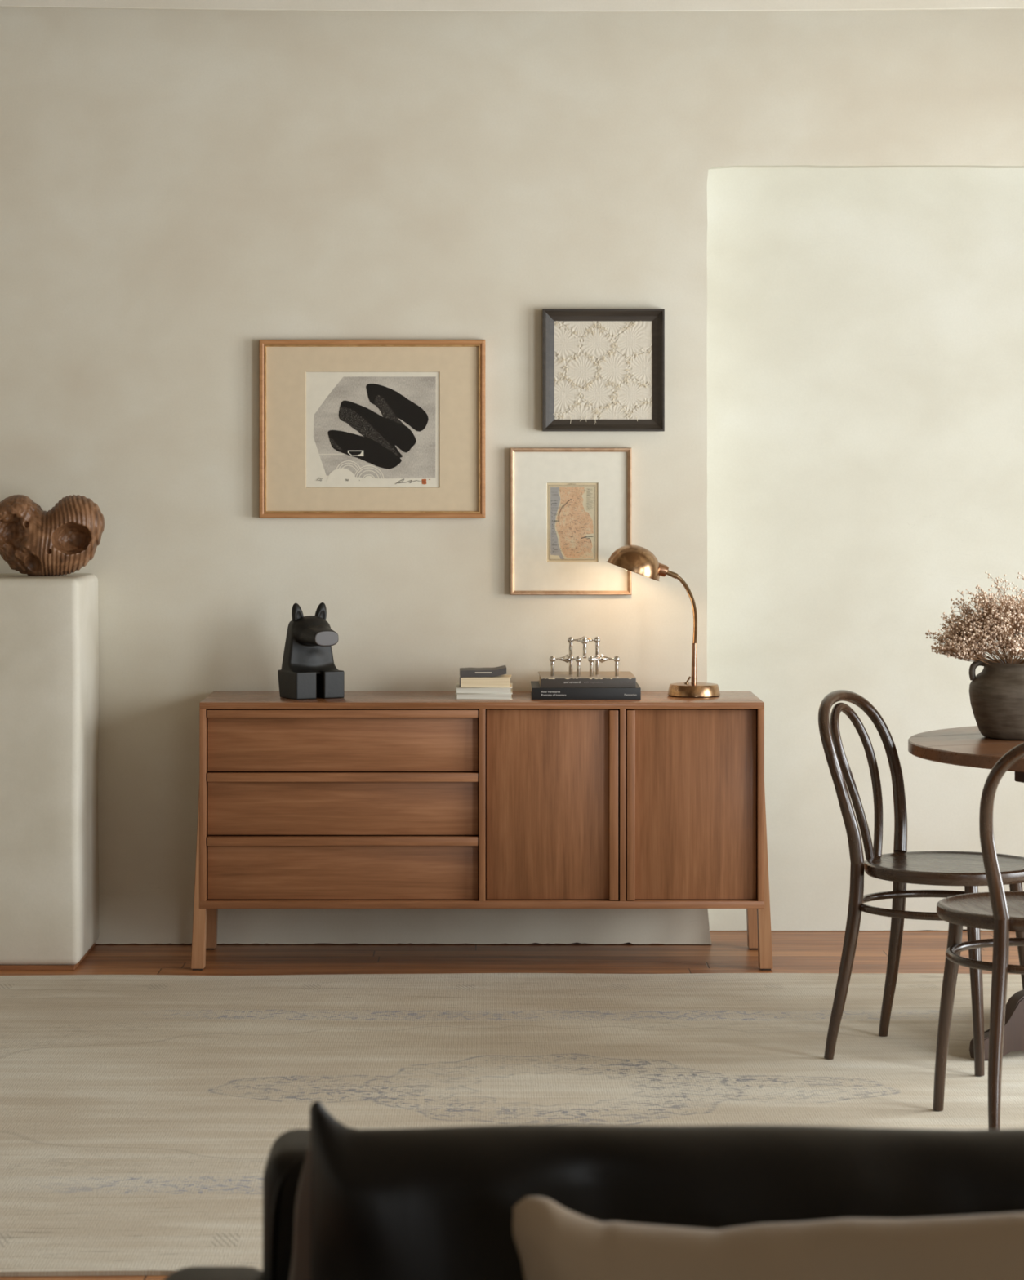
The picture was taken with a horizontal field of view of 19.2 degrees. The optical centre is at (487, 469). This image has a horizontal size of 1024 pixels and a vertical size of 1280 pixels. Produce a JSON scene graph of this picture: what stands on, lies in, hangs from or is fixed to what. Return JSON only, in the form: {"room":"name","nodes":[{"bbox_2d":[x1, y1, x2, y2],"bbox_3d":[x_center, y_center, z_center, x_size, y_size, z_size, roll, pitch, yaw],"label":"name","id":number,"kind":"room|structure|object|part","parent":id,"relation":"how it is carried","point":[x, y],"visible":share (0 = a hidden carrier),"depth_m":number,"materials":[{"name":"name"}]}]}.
{"room":"dining room","nodes":[
{"label":"dining room","id":0,"kind":"room"},
{"bbox_2d":[0,929,1020,1279],"bbox_3d":[-0.500,1.450,3.170,7.800,0.060,12.700,0,0,0],"label":"floor","id":1,"kind":"structure","parent":0,"point":[793,951],"depth_m":8.75,"materials":[{"name":"brown wood"}]},
{"bbox_2d":[0,573,98,970],"bbox_3d":[-1.468,0.865,8.789,0.623,1.110,0.458,0,0,0],"label":"plinth","id":2,"kind":"object","parent":1,"relation":"on","point":[49,625],"visible":0.99,"depth_m":8.56,"materials":[{"name":"paint"}]},
{"bbox_3d":[-1.464,1.413,8.790,0.588,0.014,0.451,0,0,0],"label":"board","id":3,"kind":"part","parent":2,"relation":"part of","materials":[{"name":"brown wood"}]},
{"bbox_2d":[0,494,104,576],"bbox_3d":[-1.280,0.191,8.784,0.334,0.236,0.184,0,0,0],"label":"sculpture","id":4,"kind":"object","parent":2,"relation":"on","point":[62,540],"visible":1,"depth_m":8.73,"materials":[{"name":"brown wood"}]},
{"bbox_2d":[191,690,772,970],"bbox_3d":[-0.016,1.040,8.784,1.649,0.760,0.447,0,0,0],"label":"sideboard","id":5,"kind":"object","parent":1,"relation":"on","point":[360,799],"visible":1,"depth_m":8.59,"materials":[{"name":"brown wood"}]},
{"bbox_3d":[-0.820,1.150,8.587,0.042,0.532,0.048,0,0,0],"label":"leg","id":6,"kind":"part","parent":5,"relation":"part of","materials":[{"name":"brown wood"}]},
{"bbox_3d":[-0.807,0.951,8.785,0.018,0.545,0.447,0,0,0],"label":"panel","id":7,"kind":"part","parent":5,"relation":"part of","materials":[{"name":"brown wood"}]},
{"bbox_3d":[-0.820,1.150,8.951,0.042,0.532,0.047,0,0,0],"label":"leg","id":8,"kind":"part","parent":5,"relation":"part of","materials":[{"name":"brown wood"}]},
{"bbox_2d":[277,602,344,699],"bbox_3d":[-0.503,0.523,8.735,0.155,0.273,0.177,0,0,-29],"label":"animal figurine","id":9,"kind":"object","parent":5,"relation":"on","point":[308,670],"visible":1,"depth_m":8.72,"materials":[{"name":"black wood"}]},
{"bbox_3d":[-0.411,1.132,8.773,0.768,0.179,0.375,0,0,0],"label":"drawer","id":10,"kind":"part","parent":5,"relation":"part of","materials":[{"name":"brown wood"}]},
{"bbox_3d":[-0.411,1.054,8.575,0.768,0.025,0.023,0,0,0],"label":"handle","id":11,"kind":"part","parent":5,"relation":"part of","materials":[{"name":"brown wood"}]},
{"bbox_3d":[-0.411,0.950,8.773,0.768,0.177,0.375,0,0,0],"label":"drawer","id":12,"kind":"part","parent":5,"relation":"part of","materials":[{"name":"brown wood"}]},
{"bbox_3d":[-0.411,0.874,8.575,0.768,0.025,0.023,0,0,0],"label":"handle","id":13,"kind":"part","parent":5,"relation":"part of","materials":[{"name":"brown wood"}]},
{"bbox_3d":[-0.411,0.770,8.773,0.768,0.175,0.375,0,0,0],"label":"drawer","id":14,"kind":"part","parent":5,"relation":"part of","materials":[{"name":"brown wood"}]},
{"bbox_3d":[-0.411,0.693,8.575,0.768,0.022,0.023,0,0,0],"label":"handle","id":15,"kind":"part","parent":5,"relation":"part of","materials":[{"name":"brown wood"}]},
{"bbox_3d":[-0.016,1.234,8.784,1.600,0.021,0.447,0,0,0],"label":"panel","id":16,"kind":"part","parent":5,"relation":"part of","materials":[{"name":"brown wood"}]},
{"bbox_2d":[455,688,512,699],"bbox_3d":[-0.011,0.652,8.775,0.164,0.016,0.201,0,0,-1],"label":"book","id":17,"kind":"object","parent":5,"relation":"on","point":[458,696],"visible":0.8,"depth_m":8.68,"materials":[{"name":"white paper"}]},
{"bbox_2d":[454,683,512,693],"bbox_3d":[-0.010,0.636,8.775,0.164,0.017,0.196,0,0,1],"label":"book","id":18,"kind":"object","parent":17,"relation":"on","point":[459,690],"visible":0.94,"depth_m":8.68,"materials":[{"name":"white paper"}]},
{"bbox_2d":[459,675,511,687],"bbox_3d":[-0.005,0.612,8.744,0.147,0.029,0.116,0,0,2],"label":"book","id":19,"kind":"object","parent":18,"relation":"on","point":[501,681],"visible":0.84,"depth_m":8.69,"materials":[{"name":"beige paper"}]},
{"bbox_2d":[459,665,506,677],"bbox_3d":[-0.013,0.585,8.749,0.133,0.028,0.122,0,0,-1],"label":"book","id":20,"kind":"object","parent":19,"relation":"on","point":[500,670],"visible":1,"depth_m":8.69,"materials":[{"name":"black paper"}]},
{"bbox_3d":[0.183,0.952,8.594,0.374,0.539,0.018,0,0,0],"label":"door","id":21,"kind":"part","parent":5,"relation":"part of","materials":[{"name":"brown wood"}]},
{"bbox_3d":[-0.016,0.951,8.998,1.564,0.544,0.016,0,0,0],"label":"panel","id":22,"kind":"part","parent":5,"relation":"part of","materials":[{"name":"brown wood"}]},
{"bbox_2d":[530,681,640,699],"bbox_3d":[0.283,0.644,8.802,0.312,0.034,0.272,0,0,0],"label":"book","id":23,"kind":"object","parent":5,"relation":"on","point":[537,692],"visible":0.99,"depth_m":8.67,"materials":[{"name":"black paper"}]},
{"bbox_2d":[537,671,635,687],"bbox_3d":[0.287,0.612,8.803,0.274,0.029,0.265,0,0,-1],"label":"book","id":24,"kind":"object","parent":23,"relation":"on","point":[560,679],"visible":1,"depth_m":8.67,"materials":[{"name":"paper"}]},
{"bbox_2d":[548,654,581,676],"bbox_3d":[0.225,0.567,8.764,0.094,0.062,0.094,0,0,0],"label":"candle holder","id":25,"kind":"object","parent":24,"relation":"on","point":[566,658],"visible":1,"depth_m":8.74,"materials":[{"name":"silver metal"}]},
{"bbox_3d":[0.188,0.577,8.746,0.011,0.042,0.011,0,0,0],"label":"leg","id":26,"kind":"part","parent":25,"relation":"part of","materials":[{"name":"silver metal"}]},
{"bbox_2d":[548,655,555,662],"bbox_3d":[0.188,0.549,8.746,0.020,0.017,0.020,0,0,0],"label":"cup","id":27,"kind":"object","parent":25,"relation":"on","point":[552,659],"depth_m":8.74,"materials":[{"name":"silver metal"}]},
{"bbox_3d":[0.242,0.577,8.801,0.011,0.042,0.011,0,0,0],"label":"leg","id":28,"kind":"part","parent":25,"relation":"part of","materials":[{"name":"silver metal"}]},
{"bbox_2d":[574,656,581,662],"bbox_3d":[0.262,0.549,8.726,0.020,0.017,0.020,0,0,0],"label":"cup","id":29,"kind":"object","parent":25,"relation":"on","point":[578,659],"depth_m":8.72,"materials":[{"name":"silver metal"}]},
{"bbox_3d":[0.262,0.577,8.726,0.011,0.042,0.011,0,0,0],"label":"leg","id":30,"kind":"part","parent":25,"relation":"part of","materials":[{"name":"silver metal"}]},
{"bbox_2d":[587,654,619,676],"bbox_3d":[0.337,0.567,8.764,0.094,0.062,0.094,0,0,0],"label":"candle holder","id":31,"kind":"object","parent":24,"relation":"on","point":[597,658],"visible":1,"depth_m":8.74,"materials":[{"name":"silver metal"}]},
{"bbox_2d":[567,635,600,657],"bbox_3d":[0.281,0.515,8.768,0.097,0.062,0.086,0,0,0],"label":"candle holder","id":32,"kind":"object","parent":31,"relation":"on","point":[584,640],"visible":1,"depth_m":8.79,"materials":[{"name":"silver metal"}]},
{"bbox_3d":[0.242,0.525,8.801,0.011,0.042,0.011,0,0,0],"label":"leg","id":33,"kind":"part","parent":32,"relation":"part of","materials":[{"name":"silver metal"}]},
{"bbox_2d":[567,636,573,643],"bbox_3d":[0.242,0.497,8.801,0.020,0.017,0.020,0,0,0],"label":"cup","id":34,"kind":"object","parent":32,"relation":"on","point":[570,639],"depth_m":8.79,"materials":[{"name":"silver metal"}]},
{"bbox_3d":[0.281,0.525,8.734,0.011,0.042,0.011,0,0,0],"label":"leg","id":35,"kind":"part","parent":32,"relation":"part of","materials":[{"name":"silver metal"}]},
{"bbox_2d":[581,638,587,644],"bbox_3d":[0.281,0.497,8.734,0.020,0.017,0.020,0,0,0],"label":"cup","id":36,"kind":"object","parent":32,"relation":"on","point":[584,641],"depth_m":8.73,"materials":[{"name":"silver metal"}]},
{"bbox_3d":[0.319,0.525,8.801,0.011,0.042,0.011,0,0,0],"label":"leg","id":37,"kind":"part","parent":32,"relation":"part of","materials":[{"name":"silver metal"}]},
{"bbox_2d":[594,636,600,643],"bbox_3d":[0.319,0.497,8.801,0.020,0.017,0.020,0,0,0],"label":"cup","id":38,"kind":"object","parent":32,"relation":"on","point":[597,639],"depth_m":8.79,"materials":[{"name":"silver metal"}]},
{"bbox_3d":[0.299,0.577,8.726,0.011,0.042,0.011,0,0,0],"label":"leg","id":39,"kind":"part","parent":31,"relation":"part of","materials":[{"name":"silver metal"}]},
{"bbox_2d":[587,656,594,662],"bbox_3d":[0.299,0.549,8.726,0.020,0.017,0.020,0,0,0],"label":"cup","id":40,"kind":"object","parent":31,"relation":"on","point":[591,659],"depth_m":8.72,"materials":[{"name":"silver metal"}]},
{"bbox_3d":[0.319,0.577,8.801,0.011,0.042,0.011,0,0,0],"label":"leg","id":41,"kind":"part","parent":31,"relation":"part of","materials":[{"name":"silver metal"}]},
{"bbox_2d":[613,655,619,662],"bbox_3d":[0.374,0.549,8.746,0.020,0.017,0.020,0,0,0],"label":"cup","id":42,"kind":"object","parent":31,"relation":"on","point":[616,659],"depth_m":8.74,"materials":[{"name":"silver metal"}]},
{"bbox_3d":[0.374,0.577,8.746,0.011,0.042,0.011,0,0,0],"label":"leg","id":43,"kind":"part","parent":31,"relation":"part of","materials":[{"name":"silver metal"}]},
{"bbox_3d":[0.358,0.952,8.575,0.025,0.539,0.023,0,0,0],"label":"handle","id":44,"kind":"part","parent":5,"relation":"part of","materials":[{"name":"brown wood"}]},
{"bbox_3d":[0.406,0.952,8.575,0.023,0.539,0.023,0,0,0],"label":"handle","id":45,"kind":"part","parent":5,"relation":"part of","materials":[{"name":"brown wood"}]},
{"bbox_2d":[607,544,719,697],"bbox_3d":[0.512,0.440,8.815,0.332,0.440,0.166,0,0,0],"label":"desk lamp","id":46,"kind":"object","parent":5,"relation":"on","point":[637,559],"visible":1,"depth_m":8.77,"materials":[{"name":"gold metal"}]},
{"bbox_3d":[0.425,0.274,8.815,0.158,0.107,0.166,0,0,0],"label":"lamp shade","id":47,"kind":"part","parent":46,"relation":"part of","materials":[{"name":"gold metal"}]},
{"bbox_2d":[658,562,668,577],"bbox_3d":[0.506,0.292,8.815,0.044,0.043,0.035,0,0,0],"label":"socket","id":48,"kind":"object","parent":46,"relation":"attached to","point":[663,569],"depth_m":8.80,"materials":[{"name":"gold metal"}]},
{"bbox_3d":[0.579,0.952,8.594,0.368,0.539,0.018,0,0,0],"label":"door","id":49,"kind":"part","parent":5,"relation":"part of","materials":[{"name":"brown wood"}]},
{"bbox_3d":[0.787,1.150,8.951,0.042,0.532,0.047,0,0,0],"label":"leg","id":50,"kind":"part","parent":5,"relation":"part of","materials":[{"name":"brown wood"}]},
{"bbox_3d":[0.775,0.951,8.785,0.018,0.545,0.447,0,0,0],"label":"panel","id":51,"kind":"part","parent":5,"relation":"part of","materials":[{"name":"brown wood"}]},
{"bbox_3d":[0.787,1.150,8.587,0.042,0.532,0.048,0,0,0],"label":"leg","id":52,"kind":"part","parent":5,"relation":"part of","materials":[{"name":"brown wood"}]},
{"bbox_2d":[0,973,1023,1276],"bbox_3d":[0.200,1.415,6.892,5.900,0.009,3.163,0,0,0],"label":"rug","id":53,"kind":"object","parent":1,"relation":"on","point":[142,1116],"visible":0.73,"depth_m":7.11,"materials":[{"name":"beige carpet"}]},
{"bbox_2d":[817,689,1023,1075],"bbox_3d":[1.074,0.977,7.281,0.523,0.871,0.424,0,0,30],"label":"bentwood chair","id":54,"kind":"object","parent":53,"relation":"on","point":[901,867],"visible":0.96,"depth_m":7.27,"materials":[{"name":"brown wood"}]},
{"bbox_3d":[0.854,1.177,7.232,0.097,0.470,0.035,0,0,-4],"label":"leg","id":55,"kind":"part","parent":54,"relation":"part of","materials":[{"name":"brown wood"}]},
{"bbox_3d":[1.006,1.177,7.497,0.035,0.470,0.097,0,0,-26],"label":"leg","id":56,"kind":"part","parent":54,"relation":"part of","materials":[{"name":"brown wood"}]},
{"bbox_3d":[1.117,0.957,7.256,0.424,0.030,0.424,0,0,30],"label":"seat","id":57,"kind":"part","parent":54,"relation":"part of","materials":[{"name":"brown wood"}]},
{"bbox_3d":[1.140,1.187,7.060,0.032,0.447,0.074,0,0,-20],"label":"leg","id":58,"kind":"part","parent":54,"relation":"part of","materials":[{"name":"brown wood"}]},
{"bbox_3d":[1.298,1.187,7.335,0.074,0.447,0.032,0,0,-10],"label":"leg","id":59,"kind":"part","parent":54,"relation":"part of","materials":[{"name":"brown wood"}]},
{"bbox_2d":[907,725,1023,1060],"bbox_3d":[1.614,1.040,7.430,1.150,0.739,1.150,0,0,-25],"label":"round table","id":60,"kind":"object","parent":53,"relation":"on","point":[965,746],"visible":0.74,"depth_m":7.25,"materials":[{"name":"brown wood"}]},
{"bbox_2d":[968,658,1023,740],"bbox_3d":[1.337,0.572,7.555,0.269,0.194,0.266,0,0,0],"label":"clay pot","id":61,"kind":"object","parent":60,"relation":"on","point":[996,694],"visible":0.94,"depth_m":7.47,"materials":[{"name":"black ceramic"}]},
{"bbox_2d":[924,571,1023,664],"bbox_3d":[1.299,0.438,7.567,0.400,0.365,0.397,0,0,4],"label":"dried flowers","id":62,"kind":"object","parent":61,"relation":"in","point":[997,621],"visible":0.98,"depth_m":7.53,"materials":[{"name":"beige plant"}]},
{"bbox_3d":[1.224,0.501,7.555,0.042,0.052,0.023,0,0,0],"label":"handle","id":63,"kind":"part","parent":61,"relation":"part of","materials":[{"name":"ceramic"}]},
{"bbox_2d":[932,742,1023,1129],"bbox_3d":[1.192,0.977,6.496,0.424,0.871,0.523,0,0,-7],"label":"bentwood chair","id":64,"kind":"object","parent":53,"relation":"on","point":[1000,911],"visible":0.98,"depth_m":6.33,"materials":[{"name":"brown wood"}]},
{"bbox_3d":[1.013,1.187,6.641,0.074,0.447,0.032,0,0,43],"label":"leg","id":65,"kind":"part","parent":64,"relation":"part of","materials":[{"name":"brown wood"}]},
{"bbox_3d":[1.186,0.957,6.545,0.424,0.030,0.424,0,0,-7],"label":"seat","id":66,"kind":"part","parent":64,"relation":"part of","materials":[{"name":"brown wood"}]},
{"bbox_3d":[1.063,1.177,6.311,0.035,0.470,0.097,0,0,26],"label":"leg","id":67,"kind":"part","parent":64,"relation":"part of","materials":[{"name":"brown wood"}]},
{"bbox_2d":[164,1128,940,1279],"bbox_3d":[0.858,1.060,2.750,2.428,0.720,0.988,0,0,0],"label":"sofa","id":68,"kind":"object","parent":1,"relation":"on","point":[283,1167],"visible":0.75,"depth_m":3.10,"materials":[{"name":"black leather"}]},
{"bbox_3d":[-0.284,1.070,2.765,0.144,0.466,0.938,0,0,0],"label":"arm","id":69,"kind":"part","parent":68,"relation":"part of","materials":[{"name":"black leather"}]},
{"bbox_2d":[288,1100,1023,1279],"bbox_3d":[0.799,0.807,2.941,2.002,0.377,0.175,0,0,0],"label":"cushion","id":70,"kind":"object","parent":68,"relation":"on","point":[425,1203],"visible":0.85,"depth_m":2.91,"materials":[{"name":"black leather"}]},
{"bbox_3d":[-0.180,0.828,2.980,0.044,0.325,0.080,0,0,0],"label":"panel","id":71,"kind":"part","parent":70,"relation":"part of","materials":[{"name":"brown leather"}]},
{"bbox_2d":[512,1195,1023,1279],"bbox_3d":[0.421,0.827,2.717,0.798,0.338,0.140,0,0,0],"label":"throw pillow","id":72,"kind":"object","parent":68,"relation":"on","point":[553,1242],"visible":1,"depth_m":2.70,"materials":[{"name":"beige fabric"}]},
{"bbox_2d":[0,6,1023,944],"bbox_3d":[-0.600,-0.091,9.155,7.200,3.018,0.270,0,0,0],"label":"wall","id":73,"kind":"structure","parent":0,"point":[181,191],"depth_m":9.02,"materials":[{"name":"paint"}]},
{"bbox_2d":[258,339,484,518],"bbox_3d":[-0.343,-0.120,9.002,0.673,0.531,0.027,0,0,0],"label":"framed print","id":74,"kind":"object","parent":73,"relation":"attached to","point":[348,428],"visible":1,"depth_m":9.00,"materials":[{"name":"beige paper"}]},
{"bbox_2d":[510,448,631,595],"bbox_3d":[0.248,0.155,9.004,0.361,0.438,0.024,0,0,0],"label":"framed map","id":75,"kind":"object","parent":73,"relation":"attached to","point":[571,508],"visible":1,"depth_m":9.01,"materials":[{"name":"white paper"}]},
{"bbox_2d":[542,309,664,431],"bbox_3d":[0.345,-0.295,9.000,0.362,0.363,0.032,0,0,0],"label":"art","id":76,"kind":"object","parent":73,"relation":"attached to","point":[603,370],"visible":1,"depth_m":9.00,"materials":[{"name":"white fabric"}]},
{"bbox_2d":[706,167,1023,930],"bbox_3d":[1.727,0.160,9.355,2.545,2.521,0.130,0,0,0],"label":"wall","id":77,"kind":"structure","parent":0,"point":[865,326],"depth_m":9.29,"materials":[{"name":"paint"}]},
{"bbox_3d":[-0.500,-1.650,3.170,7.800,0.100,12.700,0,0,0],"label":"ceiling","id":78,"kind":"structure","parent":0,"visible":0},
{"bbox_2d":[0,0,1023,12],"bbox_3d":[-0.600,-1.439,8.750,7.200,0.227,0.020,0,0,0],"label":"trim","id":79,"kind":"structure","parent":78,"relation":"attached to","point":[420,6],"depth_m":8.74,"materials":[{"name":"paint"}]}
]}

